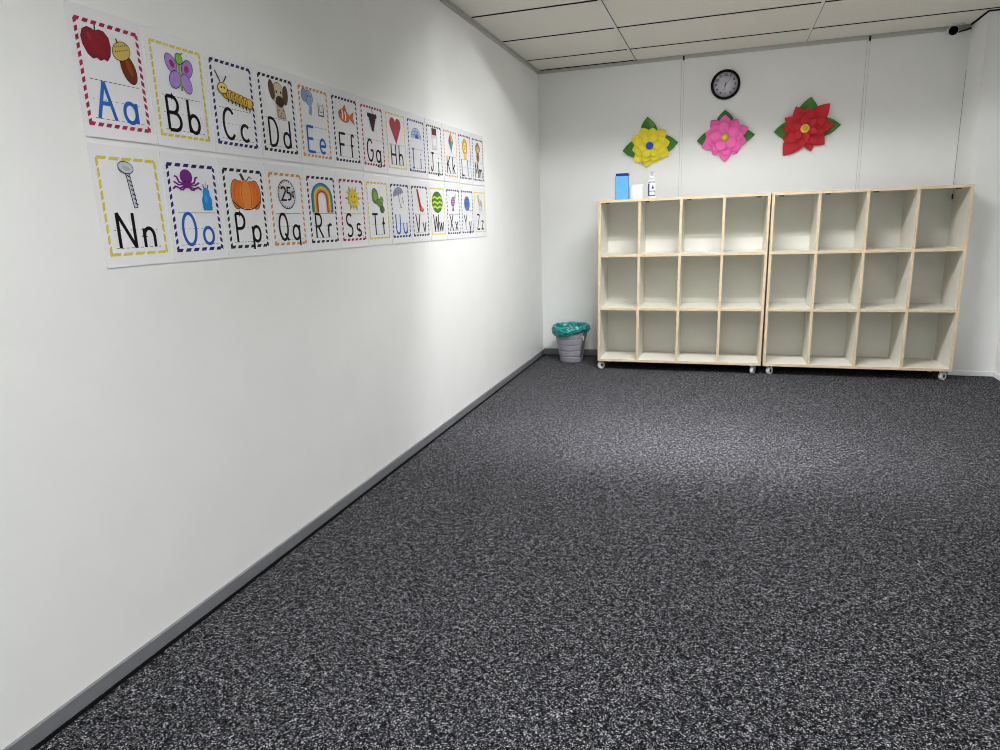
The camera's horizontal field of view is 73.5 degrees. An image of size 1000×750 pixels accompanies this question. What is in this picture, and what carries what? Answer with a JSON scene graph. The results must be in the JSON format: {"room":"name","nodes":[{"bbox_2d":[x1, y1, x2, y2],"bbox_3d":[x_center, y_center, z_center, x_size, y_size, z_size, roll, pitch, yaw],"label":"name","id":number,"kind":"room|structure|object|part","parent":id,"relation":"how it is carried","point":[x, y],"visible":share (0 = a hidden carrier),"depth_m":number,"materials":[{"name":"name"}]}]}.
{"room":"classroom","nodes":[
{"label":"classroom","id":0,"kind":"room"},
{"bbox_2d":[0,0,542,749],"bbox_3d":[-0.989,-0.435,1.894,0.120,2.489,8.440,2,13,18],"label":"wall","id":1,"kind":"structure","parent":0,"point":[165,428],"depth_m":2.03,"materials":[{"name":"white paint"}]},
{"bbox_2d":[63,0,156,144],"bbox_3d":[-0.977,-0.753,1.694,0.004,0.303,0.218,2,14,18],"label":"card","id":2,"kind":"object","parent":1,"relation":"attached to","point":[107,49],"visible":1,"depth_m":1.68,"materials":[{"name":"white paper"}]},
{"bbox_3d":[-0.977,-0.752,1.694,0.001,0.248,0.190,2,14,18],"label":"border frame","id":3,"kind":"part","parent":2,"relation":"part of","materials":[{"name":"paper"}]},
{"bbox_2d":[90,78,142,124],"bbox_3d":[-0.974,-0.695,1.708,0.001,0.092,0.148,2,14,18],"label":"print","id":4,"kind":"object","parent":2,"relation":"attached to","point":[90,78],"depth_m":1.70},
{"bbox_2d":[87,143,172,267],"bbox_3d":[-0.966,-0.443,1.764,0.003,0.303,0.218,2,14,18],"label":"card","id":5,"kind":"object","parent":1,"relation":"attached to","point":[127,182],"visible":1,"depth_m":1.75,"materials":[{"name":"white paper"}]},
{"bbox_3d":[-0.966,-0.443,1.764,0.001,0.248,0.190,2,14,18],"label":"border frame","id":6,"kind":"part","parent":5,"relation":"part of","materials":[{"name":"paper"}]},
{"bbox_2d":[141,25,214,151],"bbox_3d":[-0.907,-0.802,1.902,0.003,0.303,0.218,2,13,18],"label":"card","id":7,"kind":"object","parent":1,"relation":"attached to","point":[175,64],"visible":1,"depth_m":1.89,"materials":[{"name":"white paper"}]},
{"bbox_3d":[-0.907,-0.802,1.902,0.001,0.249,0.190,2,13,18],"label":"border frame","id":8,"kind":"part","parent":7,"relation":"part of","materials":[{"name":"paper"}]},
{"bbox_2d":[159,151,227,261],"bbox_3d":[-0.896,-0.492,1.972,0.003,0.303,0.219,2,13,18],"label":"card","id":9,"kind":"object","parent":1,"relation":"attached to","point":[191,185],"visible":1,"depth_m":1.96,"materials":[{"name":"white paper"}]},
{"bbox_3d":[-0.896,-0.492,1.972,0.001,0.248,0.190,2,13,18],"label":"border frame","id":10,"kind":"part","parent":9,"relation":"part of","materials":[{"name":"paper"}]},
{"bbox_2d":[203,45,261,157],"bbox_3d":[-0.836,-0.851,2.110,0.005,0.303,0.218,2,13,18],"label":"card","id":11,"kind":"object","parent":1,"relation":"attached to","point":[230,81],"visible":1,"depth_m":2.10,"materials":[{"name":"white paper"}]},
{"bbox_3d":[-0.837,-0.850,2.110,0.001,0.248,0.190,2,13,18],"label":"border frame","id":12,"kind":"part","parent":11,"relation":"part of","materials":[{"name":"paper"}]},
{"bbox_2d":[217,157,271,257],"bbox_3d":[-0.826,-0.541,2.180,0.003,0.303,0.218,2,13,18],"label":"card","id":13,"kind":"object","parent":1,"relation":"attached to","point":[242,183],"visible":1,"depth_m":2.17,"materials":[{"name":"white paper"}]},
{"bbox_3d":[-0.826,-0.541,2.180,0.001,0.248,0.190,2,13,18],"label":"border frame","id":14,"kind":"part","parent":13,"relation":"part of","materials":[{"name":"paper"}]},
{"bbox_2d":[3,349,545,749],"bbox_3d":[-0.887,0.700,2.132,0.010,0.039,8.200,2,13,18],"label":"baseboard","id":15,"kind":"structure","parent":1,"relation":"attached to","point":[29,739],"depth_m":2.07,"materials":[{"name":"grey plastic"}]},
{"bbox_2d":[252,61,300,162],"bbox_3d":[-0.767,-0.900,2.317,0.003,0.303,0.219,2,13,18],"label":"card","id":16,"kind":"object","parent":1,"relation":"attached to","point":[274,88],"visible":1,"depth_m":2.31,"materials":[{"name":"white paper"}]},
{"bbox_3d":[-0.767,-0.900,2.317,0.001,0.248,0.190,2,13,18],"label":"border frame","id":17,"kind":"part","parent":16,"relation":"part of","materials":[{"name":"paper"}]},
{"bbox_2d":[263,163,309,253],"bbox_3d":[-0.755,-0.591,2.387,0.005,0.303,0.218,2,13,18],"label":"card","id":18,"kind":"object","parent":1,"relation":"attached to","point":[284,183],"visible":1,"depth_m":2.38,"materials":[{"name":"white paper"}]},
{"bbox_3d":[-0.756,-0.590,2.388,0.001,0.248,0.190,2,13,18],"label":"border frame","id":19,"kind":"part","parent":18,"relation":"part of","materials":[{"name":"paper"}]},
{"bbox_2d":[294,75,334,166],"bbox_3d":[-0.697,-0.949,2.525,0.003,0.303,0.218,2,13,18],"label":"card","id":20,"kind":"object","parent":1,"relation":"attached to","point":[312,100],"visible":1,"depth_m":2.52,"materials":[{"name":"white paper"}]},
{"bbox_2d":[302,167,341,250],"bbox_3d":[-0.686,-0.640,2.595,0.003,0.303,0.218,2,13,18],"label":"card","id":21,"kind":"object","parent":1,"relation":"attached to","point":[319,184],"visible":1,"depth_m":2.59,"materials":[{"name":"white paper"}]},
{"bbox_3d":[-0.686,-0.640,2.595,0.001,0.248,0.190,2,13,18],"label":"border frame","id":22,"kind":"part","parent":21,"relation":"part of","materials":[{"name":"paper"}]},
{"bbox_2d":[328,86,362,170],"bbox_3d":[-0.628,-0.999,2.732,0.003,0.303,0.218,2,14,18],"label":"card","id":23,"kind":"object","parent":1,"relation":"attached to","point":[343,105],"visible":1,"depth_m":2.73,"materials":[{"name":"white paper"}]},
{"bbox_3d":[-0.627,-0.998,2.732,0.001,0.248,0.190,2,14,18],"label":"border frame","id":24,"kind":"part","parent":23,"relation":"part of","materials":[{"name":"paper"}]},
{"bbox_2d":[335,171,368,247],"bbox_3d":[-0.616,-0.689,2.803,0.004,0.303,0.219,2,13,18],"label":"card","id":25,"kind":"object","parent":1,"relation":"attached to","point":[350,186],"visible":1,"depth_m":2.79,"materials":[{"name":"white paper"}]},
{"bbox_3d":[-0.616,-0.689,2.803,0.001,0.248,0.190,2,13,18],"label":"border frame","id":26,"kind":"part","parent":25,"relation":"part of","materials":[{"name":"paper"}]},
{"bbox_2d":[357,96,386,173],"bbox_3d":[-0.557,-1.048,2.940,0.004,0.303,0.218,2,13,18],"label":"card","id":27,"kind":"object","parent":1,"relation":"attached to","point":[371,122],"visible":1,"depth_m":2.93,"materials":[{"name":"white paper"}]},
{"bbox_3d":[-0.557,-1.047,2.940,0.001,0.248,0.190,2,13,18],"label":"border frame","id":28,"kind":"part","parent":27,"relation":"part of","materials":[{"name":"paper"}]},
{"bbox_2d":[363,174,391,245],"bbox_3d":[-0.547,-0.739,3.010,0.003,0.303,0.218,2,14,18],"label":"card","id":29,"kind":"object","parent":1,"relation":"attached to","point":[375,187],"visible":1,"depth_m":3.00,"materials":[{"name":"white paper"}]},
{"bbox_3d":[-0.546,-0.740,3.010,0.001,0.249,0.190,2,14,18],"label":"border frame","id":30,"kind":"part","parent":29,"relation":"part of","materials":[{"name":"paper"}]},
{"bbox_2d":[383,104,408,176],"bbox_3d":[-0.487,-1.097,3.148,0.003,0.303,0.218,2,13,18],"label":"card","id":31,"kind":"object","parent":1,"relation":"attached to","point":[394,118],"visible":1,"depth_m":3.14,"materials":[{"name":"white paper"}]},
{"bbox_3d":[-0.487,-1.097,3.148,0.001,0.249,0.190,2,13,18],"label":"border frame","id":32,"kind":"part","parent":31,"relation":"part of","materials":[{"name":"paper"}]},
{"bbox_2d":[388,177,412,243],"bbox_3d":[-0.477,-0.788,3.218,0.003,0.303,0.218,2,14,18],"label":"card","id":33,"kind":"object","parent":1,"relation":"attached to","point":[399,195],"visible":1,"depth_m":3.21,"materials":[{"name":"white paper"}]},
{"bbox_3d":[-0.476,-0.788,3.218,0.001,0.248,0.190,2,14,18],"label":"border frame","id":34,"kind":"part","parent":33,"relation":"part of","materials":[{"name":"paper"}]},
{"bbox_2d":[405,111,427,178],"bbox_3d":[-0.417,-1.146,3.356,0.003,0.303,0.218,2,13,18],"label":"card","id":35,"kind":"object","parent":1,"relation":"attached to","point":[415,129],"visible":1,"depth_m":3.35,"materials":[{"name":"white paper"}]},
{"bbox_3d":[-0.417,-1.145,3.356,0.001,0.248,0.190,2,13,18],"label":"border frame","id":36,"kind":"part","parent":35,"relation":"part of","materials":[{"name":"white paper"}]},
{"bbox_2d":[409,180,430,241],"bbox_3d":[-0.407,-0.838,3.425,0.003,0.303,0.218,2,14,18],"label":"card","id":37,"kind":"object","parent":1,"relation":"attached to","point":[419,201],"visible":1,"depth_m":3.42,"materials":[{"name":"white paper"}]},
{"bbox_2d":[424,118,443,180],"bbox_3d":[-0.348,-1.195,3.563,0.003,0.303,0.218,2,13,18],"label":"card","id":38,"kind":"object","parent":1,"relation":"attached to","point":[433,132],"visible":1,"depth_m":3.56,"materials":[{"name":"white paper"}]},
{"bbox_3d":[-0.347,-1.195,3.563,0.001,0.248,0.190,2,14,18],"label":"border frame","id":39,"kind":"part","parent":38,"relation":"part of","materials":[{"name":"white paper"}]},
{"bbox_2d":[428,182,446,240],"bbox_3d":[-0.337,-0.887,3.633,0.003,0.303,0.218,2,14,18],"label":"card","id":40,"kind":"object","parent":1,"relation":"attached to","point":[436,191],"visible":1,"depth_m":3.63,"materials":[{"name":"white paper"}]},
{"bbox_3d":[-0.336,-0.887,3.633,0.001,0.249,0.190,2,14,18],"label":"border frame","id":41,"kind":"part","parent":40,"relation":"part of","materials":[{"name":"paper"}]},
{"bbox_2d":[441,123,458,182],"bbox_3d":[-0.278,-1.244,3.771,0.003,0.303,0.218,2,14,18],"label":"card","id":42,"kind":"object","parent":1,"relation":"attached to","point":[449,133],"visible":1,"depth_m":3.77,"materials":[{"name":"white paper"}]},
{"bbox_3d":[-0.277,-1.244,3.771,0.001,0.248,0.190,2,14,18],"label":"border frame","id":43,"kind":"part","parent":42,"relation":"part of","materials":[{"name":"white paper"}]},
{"bbox_2d":[445,184,461,238],"bbox_3d":[-0.267,-0.936,3.841,0.003,0.303,0.218,2,13,18],"label":"card","id":44,"kind":"object","parent":1,"relation":"attached to","point":[452,193],"visible":1,"depth_m":3.83,"materials":[{"name":"white paper"}]},
{"bbox_2d":[457,128,472,184],"bbox_3d":[-0.208,-1.293,3.979,0.003,0.303,0.218,2,13,18],"label":"card","id":45,"kind":"object","parent":1,"relation":"attached to","point":[463,137],"visible":1,"depth_m":3.97,"materials":[{"name":"white paper"}]},
{"bbox_2d":[459,185,474,237],"bbox_3d":[-0.197,-0.986,4.049,0.003,0.303,0.218,2,13,18],"label":"card","id":46,"kind":"object","parent":1,"relation":"attached to","point":[466,192],"visible":1,"depth_m":4.04,"materials":[{"name":"white paper"}]},
{"bbox_3d":[-0.196,-0.985,4.049,0.001,0.248,0.190,2,13,18],"label":"border frame","id":47,"kind":"part","parent":46,"relation":"part of","materials":[{"name":"paper"}]},
{"bbox_2d":[471,133,484,185],"bbox_3d":[-0.138,-1.343,4.186,0.003,0.303,0.218,2,13,18],"label":"card","id":48,"kind":"object","parent":1,"relation":"attached to","point":[477,155],"visible":1,"depth_m":4.18,"materials":[{"name":"white paper"}]},
{"bbox_3d":[-0.138,-1.342,4.186,0.001,0.248,0.190,2,14,18],"label":"border frame","id":49,"kind":"part","parent":48,"relation":"part of","materials":[{"name":"white paper"}]},
{"bbox_2d":[473,187,486,236],"bbox_3d":[-0.127,-1.035,4.256,0.003,0.303,0.218,2,14,18],"label":"card","id":50,"kind":"object","parent":1,"relation":"attached to","point":[478,193],"visible":1,"depth_m":4.25,"materials":[{"name":"white paper"}]},
{"bbox_3d":[-0.127,-1.036,4.256,0.001,0.249,0.190,2,14,18],"label":"border frame","id":51,"kind":"part","parent":50,"relation":"part of","materials":[{"name":"paper"}]},
{"bbox_2d":[439,0,539,73],"bbox_3d":[-0.961,-1.537,1.621,0.022,0.026,8.200,2,13,18],"label":"trim","id":52,"kind":"structure","parent":1,"relation":"attached to","point":[448,3],"depth_m":4.22,"materials":[{"name":"grey metal"}]},
{"bbox_2d":[30,354,999,749],"bbox_3d":[0.665,0.811,1.636,3.275,0.060,8.200,2,13,18],"label":"floor","id":53,"kind":"structure","parent":0,"point":[618,555],"depth_m":2.13,"materials":[{"name":"grey carpet"}]},
{"bbox_2d":[552,322,590,362],"bbox_3d":[0.590,-0.271,5.565,0.320,0.310,0.321,2,13,18],"label":"waste bin","id":54,"kind":"object","parent":53,"relation":"on","point":[570,336],"visible":1,"depth_m":5.48,"materials":[{"name":"grey plastic"}]},
{"bbox_2d":[597,193,770,373],"bbox_3d":[1.365,-0.686,5.083,1.206,1.281,0.359,2,13,18],"label":"cubby shelf","id":55,"kind":"object","parent":53,"relation":"on","point":[681,279],"visible":1,"depth_m":5.17,"materials":[{"name":"beige wood"}]},
{"bbox_3d":[0.811,-0.732,5.260,0.028,1.196,0.357,2,13,18],"label":"panel","id":56,"kind":"part","parent":55,"relation":"part of","materials":[{"name":"beige wood"}]},
{"bbox_2d":[615,173,629,199],"bbox_3d":[0.922,-1.419,5.051,0.098,0.193,0.082,2,13,18],"label":"tub","id":57,"kind":"object","parent":55,"relation":"on","point":[621,179],"visible":0.87,"depth_m":5.01,"materials":[{"name":"blue plastic"}]},
{"bbox_3d":[0.922,-1.504,5.031,0.093,0.018,0.082,2,13,18],"label":"lid","id":58,"kind":"part","parent":57,"relation":"part of","materials":[{"name":"blue plastic"}]},
{"bbox_2d":[629,184,643,198],"bbox_3d":[1.027,-1.375,5.037,0.104,0.106,0.104,2,13,18],"label":"paper roll","id":59,"kind":"object","parent":55,"relation":"on","point":[635,191],"visible":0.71,"depth_m":5.00,"materials":[{"name":"white paper"}]},
{"bbox_2d":[647,171,655,197],"bbox_3d":[1.133,-1.418,4.991,0.064,0.202,0.063,2,13,18],"label":"pump bottle","id":60,"kind":"object","parent":55,"relation":"on","point":[651,193],"visible":0.83,"depth_m":4.97,"materials":[{"name":"white plastic"}]},
{"bbox_3d":[1.923,-0.689,4.896,0.028,1.196,0.357,2,13,18],"label":"panel","id":61,"kind":"part","parent":55,"relation":"part of","materials":[{"name":"beige wood"}]},
{"bbox_2d":[761,184,974,379],"bbox_3d":[2.505,-0.642,4.710,1.188,1.281,0.359,2,13,18],"label":"cubby shelf","id":62,"kind":"object","parent":53,"relation":"on","point":[872,278],"visible":0.97,"depth_m":4.76,"materials":[{"name":"beige wood"}]},
{"bbox_3d":[1.951,-0.688,4.887,0.023,1.196,0.357,2,13,18],"label":"panel","id":63,"kind":"part","parent":62,"relation":"part of","materials":[{"name":"beige wood"}]},
{"bbox_3d":[3.058,-0.644,4.524,0.023,1.196,0.357,2,13,18],"label":"panel","id":64,"kind":"part","parent":62,"relation":"part of","materials":[{"name":"beige wood"}]},
{"bbox_2d":[450,0,999,69],"bbox_3d":[0.581,-1.564,1.095,3.275,0.163,8.200,2,13,18],"label":"ceiling","id":65,"kind":"structure","parent":0,"point":[549,34],"depth_m":4.22,"materials":[{"name":"tile"}]},
{"bbox_2d":[946,22,971,36],"bbox_3d":[3.059,-2.295,4.455,0.154,0.077,0.110,2,13,18],"label":"security camera","id":66,"kind":"object","parent":65,"relation":"attached to","point":[953,31],"visible":1,"depth_m":4.44,"materials":[{"name":"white plastic"}]},
{"bbox_2d":[538,29,970,349],"bbox_3d":[1.918,-1.294,5.211,3.275,2.489,0.120,2,13,18],"label":"wall","id":67,"kind":"structure","parent":0,"point":[914,95],"depth_m":5.05,"materials":[{"name":"white paint"}]},
{"bbox_2d":[544,348,597,354],"bbox_3d":[1.812,-0.156,5.448,2.990,0.049,0.012,2,13,18],"label":"baseboard","id":68,"kind":"structure","parent":67,"relation":"attached to","point":[546,350],"depth_m":5.87,"materials":[{"name":"grey plastic"}]},
{"bbox_2d":[623,117,677,166],"bbox_3d":[1.171,-1.826,5.237,0.426,0.375,0.058,2,13,18],"label":"paper flower","id":69,"kind":"object","parent":67,"relation":"attached to","point":[651,144],"visible":1,"depth_m":5.23,"materials":[{"name":"yellow paper"}]},
{"bbox_3d":[1.168,-1.789,5.226,0.056,0.056,0.008,2,13,18],"label":"flower","id":70,"kind":"part","parent":69,"relation":"part of","materials":[{"name":"blue paper"}]},
{"bbox_2d":[678,56,684,196],"bbox_3d":[1.422,-1.302,5.306,0.023,2.277,0.009,2,13,18],"label":"trim","id":71,"kind":"structure","parent":67,"relation":"attached to","point":[683,56],"depth_m":5.16,"materials":[{"name":"black plastic"}]},
{"bbox_2d":[711,69,739,99],"bbox_3d":[1.684,-2.169,4.999,0.210,0.210,0.029,2,13,18],"label":"wall clock","id":72,"kind":"object","parent":67,"relation":"attached to","point":[725,84],"visible":1,"depth_m":5.00,"materials":[{"name":"black plastic"}]},
{"bbox_2d":[715,73,735,93],"bbox_3d":[1.684,-2.170,4.999,0.148,0.156,0.001,2,13,18],"label":"clock face","id":73,"kind":"object","parent":72,"relation":"attached to","point":[725,83],"depth_m":5.00,"materials":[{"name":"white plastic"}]},
{"bbox_2d":[697,110,754,160],"bbox_3d":[1.705,-1.810,5.061,0.417,0.374,0.058,2,13,18],"label":"paper flower","id":74,"kind":"object","parent":67,"relation":"attached to","point":[725,136],"visible":1,"depth_m":5.05,"materials":[{"name":"pink paper"}]},
{"bbox_3d":[1.696,-1.794,5.047,0.060,0.060,0.008,2,13,18],"label":"flower","id":75,"kind":"part","parent":74,"relation":"part of","materials":[{"name":"yellow paper"}]},
{"bbox_2d":[538,24,971,73],"bbox_3d":[1.728,-2.386,4.932,2.994,0.028,0.030,2,13,18],"label":"trim","id":76,"kind":"structure","parent":67,"relation":"attached to","point":[964,26],"depth_m":4.89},
{"bbox_2d":[774,97,840,155],"bbox_3d":[2.241,-1.818,4.880,0.448,0.398,0.055,2,13,18],"label":"paper flower","id":77,"kind":"object","parent":67,"relation":"attached to","point":[809,123],"visible":1,"depth_m":4.87,"materials":[{"name":"red paper"}]},
{"bbox_3d":[2.220,-1.794,4.870,0.062,0.062,0.008,2,13,18],"label":"flower","id":78,"kind":"part","parent":77,"relation":"part of","materials":[{"name":"yellow paper"}]},
{"bbox_2d":[855,36,870,188],"bbox_3d":[2.614,-1.256,4.916,0.023,2.277,0.009,2,13,18],"label":"trim","id":79,"kind":"structure","parent":67,"relation":"attached to","point":[869,36],"depth_m":4.78,"materials":[{"name":"black plastic"}]},
{"bbox_2d":[953,74,965,184],"bbox_3d":[3.176,-1.683,4.628,0.002,0.800,0.002,2,13,18],"label":"trim","id":80,"kind":"structure","parent":67,"relation":"attached to","point":[965,74],"depth_m":4.62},
{"bbox_2d":[946,11,999,373],"bbox_3d":[3.272,-1.173,4.537,0.274,2.339,0.334,2,13,18],"label":"wall column","id":81,"kind":"structure","parent":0,"point":[978,151],"depth_m":4.44,"materials":[{"name":"white paint"}]},
{"bbox_2d":[994,331,999,374],"bbox_3d":[2.235,-0.310,0.839,0.120,2.489,8.440,2,13,18],"label":"wall","id":82,"kind":"structure","parent":0,"point":[997,362],"depth_m":4.54,"materials":[{"name":"white paint"}]},
{"bbox_2d":[947,370,999,380],"bbox_3d":[2.036,0.859,1.004,0.275,0.032,7.865,2,13,18],"label":"baseboard","id":83,"kind":"structure","parent":82,"relation":"attached to","point":[963,373],"depth_m":4.62,"materials":[{"name":"white paint"}]},
{"bbox_2d":[971,9,999,24],"bbox_3d":[3.224,-2.297,4.268,0.283,0.010,0.321,2,13,18],"label":"trim","id":84,"kind":"structure","parent":82,"relation":"attached to","point":[984,14],"depth_m":4.24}
]}

